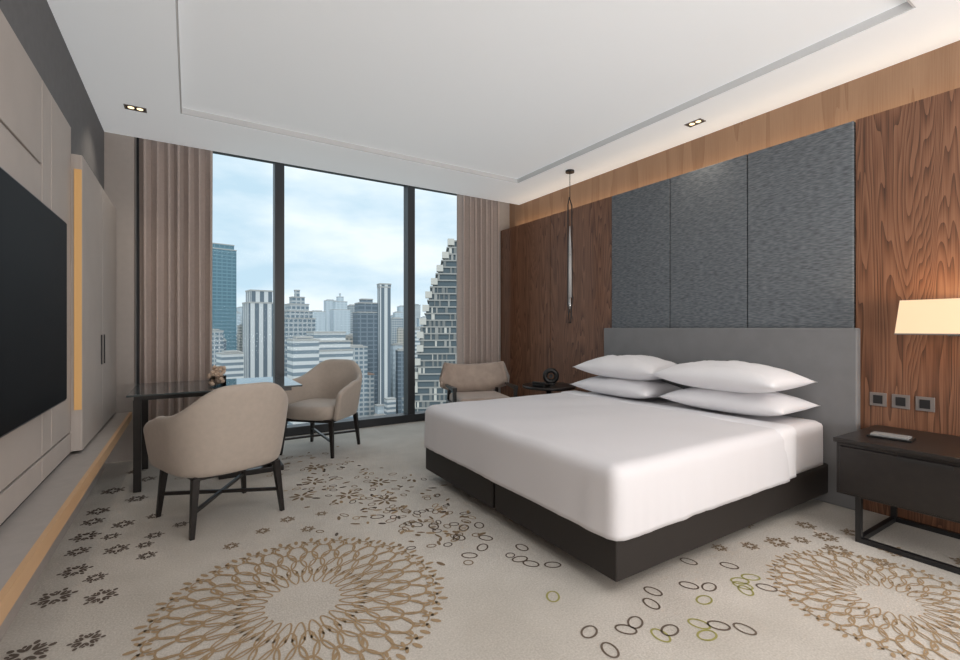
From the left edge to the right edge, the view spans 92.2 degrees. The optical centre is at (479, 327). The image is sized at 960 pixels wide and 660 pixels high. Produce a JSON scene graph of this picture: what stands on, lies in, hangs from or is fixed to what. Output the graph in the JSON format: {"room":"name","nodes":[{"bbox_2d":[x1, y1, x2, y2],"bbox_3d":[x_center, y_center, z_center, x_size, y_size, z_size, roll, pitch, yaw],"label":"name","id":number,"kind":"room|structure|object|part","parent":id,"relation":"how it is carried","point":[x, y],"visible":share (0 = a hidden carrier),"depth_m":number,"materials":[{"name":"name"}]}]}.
{"room":"hotel room","nodes":[
{"label":"hotel room","id":0,"kind":"room"},
{"bbox_2d":[0,0,103,189],"bbox_3d":[-1.447,-0.380,0.951,0.100,3.260,7.750,0,0,-32],"label":"wall","id":1,"kind":"structure","parent":0,"point":[33,22],"depth_m":2.78,"materials":[{"name":"grey paint"}]},
{"bbox_2d":[0,9,70,525],"bbox_3d":[-0.991,-0.222,0.375,0.060,1.984,5.690,0,0,-32],"label":"panelling","id":2,"kind":"object","parent":1,"relation":"attached to","point":[35,135],"visible":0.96,"depth_m":2.11,"materials":[{"name":"grey wood"}]},
{"bbox_2d":[0,167,66,437],"bbox_3d":[-1.738,-0.087,1.684,0.071,0.926,1.660,0,0,-32],"label":"television","id":3,"kind":"object","parent":2,"relation":"attached to","point":[33,238],"visible":1,"depth_m":1.85,"materials":[{"name":"black plastic"}]},
{"bbox_2d":[104,132,136,462],"bbox_3d":[-3.547,-0.350,4.503,0.320,3.200,0.500,0,0,-32],"label":"wall","id":4,"kind":"structure","parent":0,"point":[120,151],"depth_m":4.34,"materials":[{"name":"grey paint"}]},
{"bbox_2d":[137,138,456,436],"bbox_3d":[-1.629,-0.350,5.784,4.290,3.200,0.170,0,0,-32],"label":"window frame","id":5,"kind":"structure","parent":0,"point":[409,415],"depth_m":5.45,"materials":[{"name":"grey metal"}]},
{"bbox_2d":[0,421,959,659],"bbox_3d":[0.496,1.349,2.436,4.970,0.203,8.200,0,0,-32],"label":"floor","id":6,"kind":"structure","parent":0,"point":[371,554],"depth_m":2.26,"materials":[{"name":"carpet"}]},
{"bbox_2d":[0,412,131,640],"bbox_3d":[-1.303,1.010,1.024,0.218,0.480,7.480,0,0,-32],"label":"wall ledge","id":7,"kind":"object","parent":6,"relation":"on","point":[29,538],"visible":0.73,"depth_m":1.99,"materials":[{"name":"brown wood"}]},
{"bbox_2d":[69,154,115,450],"bbox_3d":[-2.894,-0.155,3.462,0.116,1.810,1.558,0,0,-32],"label":"wardrobe","id":8,"kind":"object","parent":7,"relation":"on","point":[93,214],"visible":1,"depth_m":3.10,"materials":[{"name":"grey wood"}]},
{"bbox_2d":[126,376,301,492],"bbox_3d":[-2.323,0.875,4.115,1.240,0.750,0.880,0,0,-32],"label":"dining table","id":9,"kind":"object","parent":6,"relation":"on","point":[142,392],"visible":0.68,"depth_m":3.82,"materials":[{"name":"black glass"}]},
{"bbox_3d":[-2.617,0.900,3.529,0.050,0.700,0.050,0,0,-32],"label":"leg","id":10,"kind":"part","parent":9,"relation":"part of","materials":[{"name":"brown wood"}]},
{"bbox_3d":[-2.978,0.900,4.105,0.050,0.700,0.050,0,0,-32],"label":"leg","id":11,"kind":"part","parent":9,"relation":"part of","materials":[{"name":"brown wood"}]},
{"bbox_3d":[-2.323,0.507,4.115,1.240,0.015,0.880,0,0,-32],"label":"glass","id":12,"kind":"part","parent":9,"relation":"part of","materials":[{"name":"grey"}]},
{"bbox_2d":[207,365,225,386],"bbox_3d":[-2.274,0.410,3.990,0.161,0.180,0.150,0,0,35],"label":"flower vase","id":13,"kind":"object","parent":9,"relation":"on","point":[217,372],"visible":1,"depth_m":3.96,"materials":[{"name":"clear glass"}]},
{"bbox_3d":[-2.265,0.455,3.985,0.100,0.090,0.100,0,0,35],"label":"glass","id":14,"kind":"part","parent":13,"relation":"part of","materials":[{"name":"clear glass"}]},
{"bbox_2d":[143,382,287,540],"bbox_3d":[-1.707,0.799,3.085,0.723,0.906,0.774,0,0,38],"label":"armchair","id":15,"kind":"object","parent":6,"relation":"on","point":[229,429],"visible":1,"depth_m":2.82,"materials":[{"name":"beige fabric"}]},
{"bbox_3d":[-2.107,1.077,3.065,0.063,0.350,0.064,0,0,38],"label":"leg","id":16,"kind":"part","parent":15,"relation":"part of","materials":[{"name":"brown wood"}]},
{"bbox_3d":[-1.703,1.077,2.751,0.062,0.350,0.064,0,0,38],"label":"leg","id":17,"kind":"part","parent":15,"relation":"part of","materials":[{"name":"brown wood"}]},
{"bbox_3d":[-1.748,0.905,3.117,0.520,0.030,0.520,0,0,38],"label":"seat frame","id":18,"kind":"part","parent":15,"relation":"part of","materials":[{"name":"brown wood"}]},
{"bbox_3d":[-1.786,1.077,3.477,0.063,0.350,0.064,0,0,38],"label":"leg","id":19,"kind":"part","parent":15,"relation":"part of","materials":[{"name":"brown wood"}]},
{"bbox_3d":[-1.382,1.077,3.163,0.062,0.350,0.064,0,0,38],"label":"leg","id":20,"kind":"part","parent":15,"relation":"part of","materials":[{"name":"brown wood"}]},
{"bbox_2d":[280,359,361,458],"bbox_3d":[-1.623,0.799,4.800,0.760,0.906,0.716,0,0,12],"label":"armchair","id":21,"kind":"object","parent":6,"relation":"on","point":[329,393],"visible":0.91,"depth_m":4.82,"materials":[{"name":"beige fabric"}]},
{"bbox_3d":[-1.940,1.077,4.560,0.064,0.350,0.063,0,0,12],"label":"leg","id":22,"kind":"part","parent":21,"relation":"part of","materials":[{"name":"brown wood"}]},
{"bbox_2d":[287,398,335,420],"bbox_3d":[-1.637,0.822,4.732,0.583,0.147,0.570,0,0,12],"label":"seat cushion","id":23,"kind":"object","parent":21,"relation":"on","point":[299,409],"depth_m":4.48,"materials":[{"name":"beige fabric"}]},
{"bbox_3d":[-1.835,1.077,5.060,0.064,0.350,0.062,0,0,12],"label":"leg","id":24,"kind":"part","parent":21,"relation":"part of","materials":[{"name":"brown wood"}]},
{"bbox_3d":[-1.633,0.905,4.752,0.520,0.030,0.520,0,0,12],"label":"seat frame","id":25,"kind":"part","parent":21,"relation":"part of","materials":[{"name":"brown wood"}]},
{"bbox_3d":[-1.429,1.077,4.452,0.064,0.350,0.063,0,0,12],"label":"leg","id":26,"kind":"part","parent":21,"relation":"part of","materials":[{"name":"brown wood"}]},
{"bbox_3d":[-1.324,1.077,4.953,0.064,0.350,0.062,0,0,12],"label":"leg","id":27,"kind":"part","parent":21,"relation":"part of","materials":[{"name":"brown wood"}]},
{"bbox_2d":[439,361,517,402],"bbox_3d":[-0.024,0.831,5.468,0.884,0.843,0.690,0,0,-17],"label":"lounge chair","id":28,"kind":"object","parent":6,"relation":"on","point":[467,382],"visible":0.68,"depth_m":5.67,"materials":[{"name":"beige fabric"}]},
{"bbox_3d":[-0.394,0.989,5.613,0.046,0.527,0.151,0,0,-29],"label":"leg","id":29,"kind":"part","parent":28,"relation":"part of","materials":[{"name":"brown wood"}]},
{"bbox_3d":[-0.329,0.679,5.233,0.046,0.046,0.382,0,0,-17],"label":"arm","id":30,"kind":"part","parent":28,"relation":"part of","materials":[{"name":"brown wood"}]},
{"bbox_3d":[-0.276,0.970,5.069,0.044,0.562,0.064,0,0,-17],"label":"leg","id":31,"kind":"part","parent":28,"relation":"part of","materials":[{"name":"brown wood"}]},
{"bbox_3d":[-0.091,0.600,5.686,0.884,0.380,0.235,0,0,-17],"label":"backrest","id":32,"kind":"part","parent":28,"relation":"part of","materials":[{"name":"beige fabric"}]},
{"bbox_3d":[-0.008,0.835,5.415,0.600,0.110,0.580,0,0,-17],"label":"seat","id":33,"kind":"part","parent":28,"relation":"part of","materials":[{"name":"beige fabric"}]},
{"bbox_3d":[0.360,0.679,5.445,0.046,0.046,0.382,0,0,-17],"label":"arm","id":34,"kind":"part","parent":28,"relation":"part of","materials":[{"name":"brown wood"}]},
{"bbox_3d":[0.408,0.970,5.280,0.044,0.562,0.064,0,0,-17],"label":"leg","id":35,"kind":"part","parent":28,"relation":"part of","materials":[{"name":"brown wood"}]},
{"bbox_2d":[522,382,575,393],"bbox_3d":[0.786,0.950,5.275,0.600,0.600,0.600,0,0,-32],"label":"side table","id":36,"kind":"object","parent":6,"relation":"on","point":[558,386],"visible":0.44,"depth_m":5.10,"materials":[{"name":"brown wood"}]},
{"bbox_2d":[532,381,549,387],"bbox_3d":[0.679,0.623,5.125,0.180,0.055,0.120,0,0,41],"label":"telephone","id":37,"kind":"object","parent":36,"relation":"on","point":[534,383],"visible":1,"depth_m":5.08,"materials":[{"name":"black plastic"}]},
{"bbox_2d":[543,368,558,384],"bbox_3d":[0.811,0.553,5.291,0.186,0.193,0.070,0,0,8],"label":"desk clock","id":38,"kind":"object","parent":36,"relation":"on","point":[546,372],"visible":0.9,"depth_m":5.27,"materials":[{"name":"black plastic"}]},
{"bbox_2d":[424,328,859,581],"bbox_3d":[1.048,0.625,3.539,2.292,1.250,2.280,0,0,-32],"label":"bed","id":39,"kind":"object","parent":6,"relation":"on","point":[683,440],"visible":1,"depth_m":3.06,"materials":[{"name":"fabric"}]},
{"bbox_2d":[424,392,789,540],"bbox_3d":[0.763,0.800,3.410,1.673,0.350,2.096,0,0,-32],"label":"duvet","id":40,"kind":"object","parent":39,"relation":"on","point":[615,468],"depth_m":2.67,"materials":[{"name":"white fabric"}]},
{"bbox_2d":[573,355,676,380],"bbox_3d":[1.407,0.364,4.342,0.580,0.229,0.920,0,0,-34],"label":"pillow","id":41,"kind":"object","parent":39,"relation":"on","point":[609,367],"depth_m":4.15,"materials":[{"name":"white fabric"}]},
{"bbox_2d":[571,376,681,398],"bbox_3d":[1.374,0.538,4.357,0.580,0.202,0.920,0,0,-31],"label":"pillow","id":42,"kind":"object","parent":39,"relation":"on","point":[609,387],"depth_m":4.12,"materials":[{"name":"white fabric"}]},
{"bbox_3d":[1.014,0.814,3.567,2.173,0.311,2.018,0,0,-32],"label":"mattress","id":43,"kind":"part","parent":39,"relation":"part of","materials":[{"name":"white fabric"}]},
{"bbox_3d":[1.991,0.625,4.131,0.065,1.250,2.280,0,0,-32],"label":"headboard","id":44,"kind":"part","parent":39,"relation":"part of","materials":[{"name":"fabric"}]},
{"bbox_2d":[650,360,815,392],"bbox_3d":[1.901,0.363,3.555,0.580,0.231,0.980,0,0,-30],"label":"pillow","id":45,"kind":"object","parent":39,"relation":"on","point":[710,376],"depth_m":3.33,"materials":[{"name":"white fabric"}]},
{"bbox_2d":[657,387,819,415],"bbox_3d":[1.951,0.547,3.551,0.580,0.184,0.940,0,0,-34],"label":"pillow","id":46,"kind":"object","parent":39,"relation":"on","point":[717,401],"depth_m":3.36,"materials":[{"name":"white fabric"}]},
{"bbox_2d":[833,425,959,574],"bbox_3d":[2.602,0.950,2.587,0.672,0.600,0.815,0,0,-32],"label":"nightstand","id":47,"kind":"object","parent":6,"relation":"on","point":[922,476],"visible":1,"depth_m":2.55,"materials":[{"name":"brown wood"}]},
{"bbox_2d":[866,431,915,442],"bbox_3d":[2.422,0.640,2.725,0.120,0.020,0.200,0,0,-38],"label":"notepad","id":48,"kind":"object","parent":47,"relation":"on","point":[889,436],"visible":1,"depth_m":2.70,"materials":[{"name":"white paper"}]},
{"bbox_3d":[2.330,0.830,2.416,0.015,0.270,0.755,0,0,-32],"label":"drawer","id":49,"kind":"part","parent":47,"relation":"part of","materials":[{"name":"brown wood"}]},
{"bbox_3d":[2.613,1.236,2.590,0.580,0.028,0.582,0,0,-32],"label":"cross rail","id":50,"kind":"part","parent":47,"relation":"part of","materials":[{"name":"black metal"}]},
{"bbox_3d":[2.319,0.705,2.412,0.007,0.020,0.220,0,0,-32],"label":"drawer pull","id":51,"kind":"part","parent":47,"relation":"part of","materials":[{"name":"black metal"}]},
{"bbox_2d":[47,0,959,204],"bbox_3d":[0.482,-1.930,2.458,4.970,0.240,8.250,0,0,-32],"label":"ceiling","id":52,"kind":"structure","parent":0,"point":[515,89],"depth_m":3.29,"materials":[{"name":"white paint"}]},
{"bbox_2d":[123,104,146,112],"bbox_3d":[-2.837,-1.807,3.804,0.150,0.006,0.090,0,0,-32],"label":"recessed light","id":53,"kind":"object","parent":52,"relation":"in","point":[126,106],"visible":1,"depth_m":3.80,"materials":[{"name":"grey"}]},
{"bbox_2d":[139,138,212,420],"bbox_3d":[-3.051,-0.345,4.650,0.624,3.170,0.156,0,0,-32],"label":"curtain","id":54,"kind":"object","parent":52,"relation":"hanging from","point":[176,181],"visible":0.8,"depth_m":4.63,"materials":[{"name":"fabric"}]},
{"bbox_2d":[456,194,498,392],"bbox_3d":[-0.009,-0.345,6.563,0.677,3.170,0.156,0,0,-32],"label":"curtain","id":55,"kind":"object","parent":52,"relation":"hanging from","point":[477,218],"visible":0.65,"depth_m":6.51,"materials":[{"name":"fabric"}]},
{"bbox_2d":[175,0,915,182],"bbox_3d":[-0.034,-1.839,3.261,3.550,0.051,3.760,0,0,-32],"label":"trim","id":56,"kind":"structure","parent":52,"relation":"attached to","point":[904,7],"depth_m":4.00,"materials":[{"name":"white paint"}]},
{"bbox_2d":[565,169,573,322],"bbox_3d":[1.034,-0.932,5.313,0.100,1.755,0.100,0,0,-32],"label":"pendant lamp","id":57,"kind":"object","parent":52,"relation":"hanging from","point":[569,171],"visible":1,"depth_m":5.30,"materials":[{"name":"black metal"}]},
{"bbox_2d":[684,118,705,127],"bbox_3d":[1.896,-1.807,4.071,0.090,0.006,0.150,0,0,-32],"label":"recessed light","id":58,"kind":"object","parent":52,"relation":"in","point":[698,121],"visible":1,"depth_m":4.07,"materials":[{"name":"grey"}]},
{"bbox_2d":[499,201,509,392],"bbox_3d":[0.268,-0.350,7.040,0.260,3.200,0.260,0,0,-32],"label":"wall","id":59,"kind":"structure","parent":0,"point":[504,208],"depth_m":6.91,"materials":[{"name":"beige paint"}]},
{"bbox_2d":[501,88,959,532],"bbox_3d":[2.411,-0.100,3.598,0.050,2.700,7.830,0,0,-32],"label":"wall","id":60,"kind":"structure","parent":0,"point":[908,155],"depth_m":3.12,"materials":[{"name":"brown wood"}]},
{"bbox_2d":[612,121,855,327],"bbox_3d":[2.050,-0.398,4.162,0.062,2.096,2.180,0,0,-32],"label":"panels","id":61,"kind":"object","parent":60,"relation":"attached to","point":[764,238],"depth_m":3.84,"materials":[{"name":"grey fabric"}]},
{"bbox_2d":[870,392,886,406],"bbox_3d":[2.680,0.480,3.111,0.012,0.090,0.090,0,0,-32],"label":"wall switch","id":62,"kind":"object","parent":60,"relation":"attached to","point":[876,399],"depth_m":3.10,"materials":[{"name":"grey plastic"}]},
{"bbox_2d":[892,394,909,409],"bbox_3d":[2.742,0.480,3.012,0.012,0.090,0.090,0,0,-32],"label":"wall switch","id":63,"kind":"object","parent":60,"relation":"attached to","point":[898,401],"depth_m":3.01,"materials":[{"name":"grey plastic"}]},
{"bbox_2d":[916,396,934,411],"bbox_3d":[2.805,0.480,2.912,0.012,0.090,0.090,0,0,-32],"label":"wall switch","id":64,"kind":"object","parent":60,"relation":"attached to","point":[927,404],"depth_m":2.91,"materials":[{"name":"grey plastic"}]},
{"bbox_2d":[894,298,959,335],"bbox_3d":[2.745,-0.057,2.703,0.337,0.215,0.404,0,0,-32],"label":"wall lamp","id":65,"kind":"object","parent":60,"relation":"attached to","point":[928,316],"depth_m":2.66,"materials":[{"name":"beige fabric"}]},
{"bbox_2d":[510,40,959,227],"bbox_3d":[2.545,-0.380,3.752,0.100,3.260,8.250,0,0,-32],"label":"wall","id":66,"kind":"structure","parent":0,"point":[937,71],"depth_m":3.80,"materials":[{"name":"brown wood"}]},
{"label":"outside","id":67,"kind":"structure","parent":0,"visible":0},
{"bbox_3d":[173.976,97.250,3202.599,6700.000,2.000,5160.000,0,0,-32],"label":"ground","id":68,"kind":"structure","parent":67,"visible":0},
{"bbox_2d":[212,329,223,365],"bbox_3d":[-243.636,48.534,420.000,15.509,95.432,15.509,0,0,-44],"label":"skyscraper","id":69,"kind":"structure","parent":68,"relation":"on","point":[217,335],"depth_m":415.91,"materials":[{"name":"grey concrete"}]},
{"bbox_2d":[212,243,236,349],"bbox_3d":[-291.515,1.478,520.000,25.519,189.544,25.519,0,0,-44],"label":"glass skyscraper","id":70,"kind":"structure","parent":68,"relation":"on","point":[223,255],"depth_m":511.83,"materials":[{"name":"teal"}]},
{"bbox_2d":[216,350,243,378],"bbox_3d":[-177.857,56.196,330.000,15.829,80.107,15.829,0,0,-43],"label":"building","id":71,"kind":"structure","parent":68,"relation":"on","point":[233,360],"depth_m":324.63,"materials":[{"name":"grey concrete"}]},
{"bbox_2d":[236,311,240,332],"bbox_3d":[-372.727,35.504,700.000,15.509,121.492,15.509,0,0,-42],"label":"skyscraper","id":72,"kind":"structure","parent":68,"relation":"on","point":[238,314],"depth_m":697.38,"materials":[{"name":"grey concrete"}]},
{"bbox_2d":[237,306,241,316],"bbox_3d":[-696.745,16.844,1349.578,20.793,158.812,20.793,0,0,-42],"label":"tower","id":73,"kind":"structure","parent":68,"relation":"on","point":[239,309],"depth_m":1339.96,"materials":[{"name":"grey concrete"}]},
{"bbox_2d":[237,324,241,351],"bbox_3d":[-307.792,45.677,600.000,11.249,101.146,11.249,0,0,-41],"label":"skyscraper","id":74,"kind":"structure","parent":68,"relation":"on","point":[239,327],"depth_m":593.88,"materials":[{"name":"grey concrete"}]},
{"bbox_2d":[242,289,272,377],"bbox_3d":[-157.857,34.768,330.000,18.171,122.964,18.171,0,0,-40],"label":"striped tower","id":75,"kind":"structure","parent":68,"relation":"on","point":[257,311],"depth_m":322.89,"materials":[{"name":"grey concrete"}]},
{"bbox_2d":[284,290,315,376],"bbox_3d":[-170.325,30.406,430.000,26.549,131.687,26.549,0,0,-36],"label":"stepped tower","id":76,"kind":"structure","parent":68,"relation":"on","point":[298,319],"depth_m":420.10,"materials":[{"name":"grey concrete"}]},
{"bbox_2d":[286,336,319,424],"bbox_3d":[-99.610,50.439,260.000,14.444,91.622,14.444,0,0,-35],"label":"office block","id":77,"kind":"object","parent":68,"relation":"on","point":[302,351],"visible":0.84,"depth_m":254.43,"materials":[{"name":"grey"}]},
{"bbox_2d":[312,310,325,330],"bbox_3d":[-317.533,31.067,900.000,26.158,130.367,26.159,0,0,-34],"label":"skyscraper","id":78,"kind":"structure","parent":68,"relation":"on","point":[319,315],"depth_m":890.22,"materials":[{"name":"grey concrete"}]},
{"bbox_2d":[324,299,335,330],"bbox_3d":[-389.611,11.261,1200.000,26.158,169.977,26.158,0,0,-32],"label":"skyscraper","id":79,"kind":"structure","parent":68,"relation":"on","point":[328,304],"depth_m":1186.85,"materials":[{"name":"grey concrete"}]},
{"bbox_2d":[306,331,355,418],"bbox_3d":[-100.000,49.248,300.000,29.992,94.003,29.992,0,0,-33],"label":"office block","id":80,"kind":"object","parent":68,"relation":"on","point":[332,344],"visible":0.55,"depth_m":291.28,"materials":[{"name":"grey concrete"}]},
{"bbox_2d":[330,293,349,334],"bbox_3d":[-287.879,12.668,950.000,34.323,167.163,34.323,0,0,-31],"label":"tower","id":81,"kind":"structure","parent":68,"relation":"on","point":[339,315],"depth_m":937.73,"materials":[{"name":"grey concrete"}]},
{"bbox_2d":[346,335,352,344],"bbox_3d":[-126.003,51.399,441.915,7.019,89.702,7.019,0,0,-30],"label":"tower","id":82,"kind":"structure","parent":68,"relation":"on","point":[348,337],"depth_m":439.83,"materials":[{"name":"grey concrete"}]},
{"bbox_2d":[347,304,354,333],"bbox_3d":[-277.056,22.733,1000.000,18.349,147.034,18.349,0,0,-30],"label":"skyscraper","id":83,"kind":"structure","parent":68,"relation":"on","point":[351,307],"depth_m":990.68,"materials":[{"name":"grey concrete"}]},
{"bbox_2d":[350,345,367,417],"bbox_3d":[-108.225,55.417,400.000,17.639,81.666,17.639,0,0,-29],"label":"skyscraper","id":84,"kind":"structure","parent":68,"relation":"on","point":[360,351],"depth_m":394.64,"materials":[{"name":"grey"}]},
{"bbox_2d":[352,298,376,413],"bbox_3d":[-106.104,34.595,430.000,20.443,123.311,20.443,0,0,-28],"label":"skyscraper","id":85,"kind":"structure","parent":68,"relation":"on","point":[365,314],"depth_m":422.46,"materials":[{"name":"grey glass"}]},
{"bbox_2d":[377,283,390,403],"bbox_3d":[-83.117,29.010,400.000,10.291,134.479,10.291,0,0,-26],"label":"tower","id":86,"kind":"structure","parent":68,"relation":"on","point":[383,289],"depth_m":395.90,"materials":[{"name":"grey concrete"}]},
{"bbox_2d":[367,372,403,416],"bbox_3d":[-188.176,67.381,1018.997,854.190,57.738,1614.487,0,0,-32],"label":"building","id":87,"kind":"structure","parent":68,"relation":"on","point":[389,406],"depth_m":392.44,"materials":[{"name":"grey concrete"}]},
{"bbox_2d":[391,343,402,397],"bbox_3d":[-84.862,55.749,470.330,10.252,81.002,10.252,0,0,-25],"label":"tower","id":88,"kind":"structure","parent":68,"relation":"on","point":[394,346],"depth_m":464.89,"materials":[{"name":"grey concrete"}]},
{"bbox_2d":[391,317,402,343],"bbox_3d":[-145.455,38.967,800.000,20.479,114.566,20.479,0,0,-25],"label":"skyscraper","id":89,"kind":"structure","parent":68,"relation":"on","point":[396,322],"depth_m":789.46,"materials":[{"name":"grey"}]},
{"bbox_2d":[393,311,402,317],"bbox_3d":[-197.082,28.442,1107.247,19.878,135.616,19.878,0,0,-24],"label":"tower","id":90,"kind":"structure","parent":68,"relation":"on","point":[397,313],"depth_m":1099.27,"materials":[{"name":"grey concrete"}]},
{"bbox_2d":[395,348,403,413],"bbox_3d":[-73.834,57.740,434.698,9.751,77.020,9.751,0,0,-24],"label":"tower","id":91,"kind":"structure","parent":68,"relation":"on","point":[400,351],"depth_m":430.06,"materials":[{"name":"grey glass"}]},
{"bbox_2d":[396,327,403,347],"bbox_3d":[-110.815,47.645,643.937,9.059,97.210,9.059,0,0,-24],"label":"tower","id":92,"kind":"structure","parent":68,"relation":"on","point":[400,330],"depth_m":640.26,"materials":[{"name":"grey concrete"}]},
{"bbox_2d":[397,305,403,327],"bbox_3d":[-216.667,16.673,1300.000,28.288,159.155,28.288,0,0,-24],"label":"skyscraper","id":93,"kind":"structure","parent":68,"relation":"on","point":[400,308],"depth_m":1286.43,"materials":[{"name":"grey"}]},
{"bbox_2d":[415,327,419,366],"bbox_3d":[-63.705,47.728,455.998,9.812,97.044,9.812,0,0,-22],"label":"tower","id":94,"kind":"structure","parent":68,"relation":"on","point":[417,329],"depth_m":451.69,"materials":[{"name":"grey concrete"}]},
{"bbox_2d":[415,304,419,326],"bbox_3d":[-224.895,6.107,1623.681,26.110,180.287,26.110,0,0,-22],"label":"tower","id":95,"kind":"structure","parent":68,"relation":"on","point":[417,306],"depth_m":1611.18,"materials":[{"name":"grey concrete"}]},
{"bbox_2d":[415,239,456,411],"bbox_3d":[-6.464,30.500,192.954,45.400,131.500,32.080,0,0,-6],"label":"tower","id":96,"kind":"structure","parent":68,"relation":"on","point":[437,335],"depth_m":180.86,"materials":[{"name":"grey concrete"}]}
]}

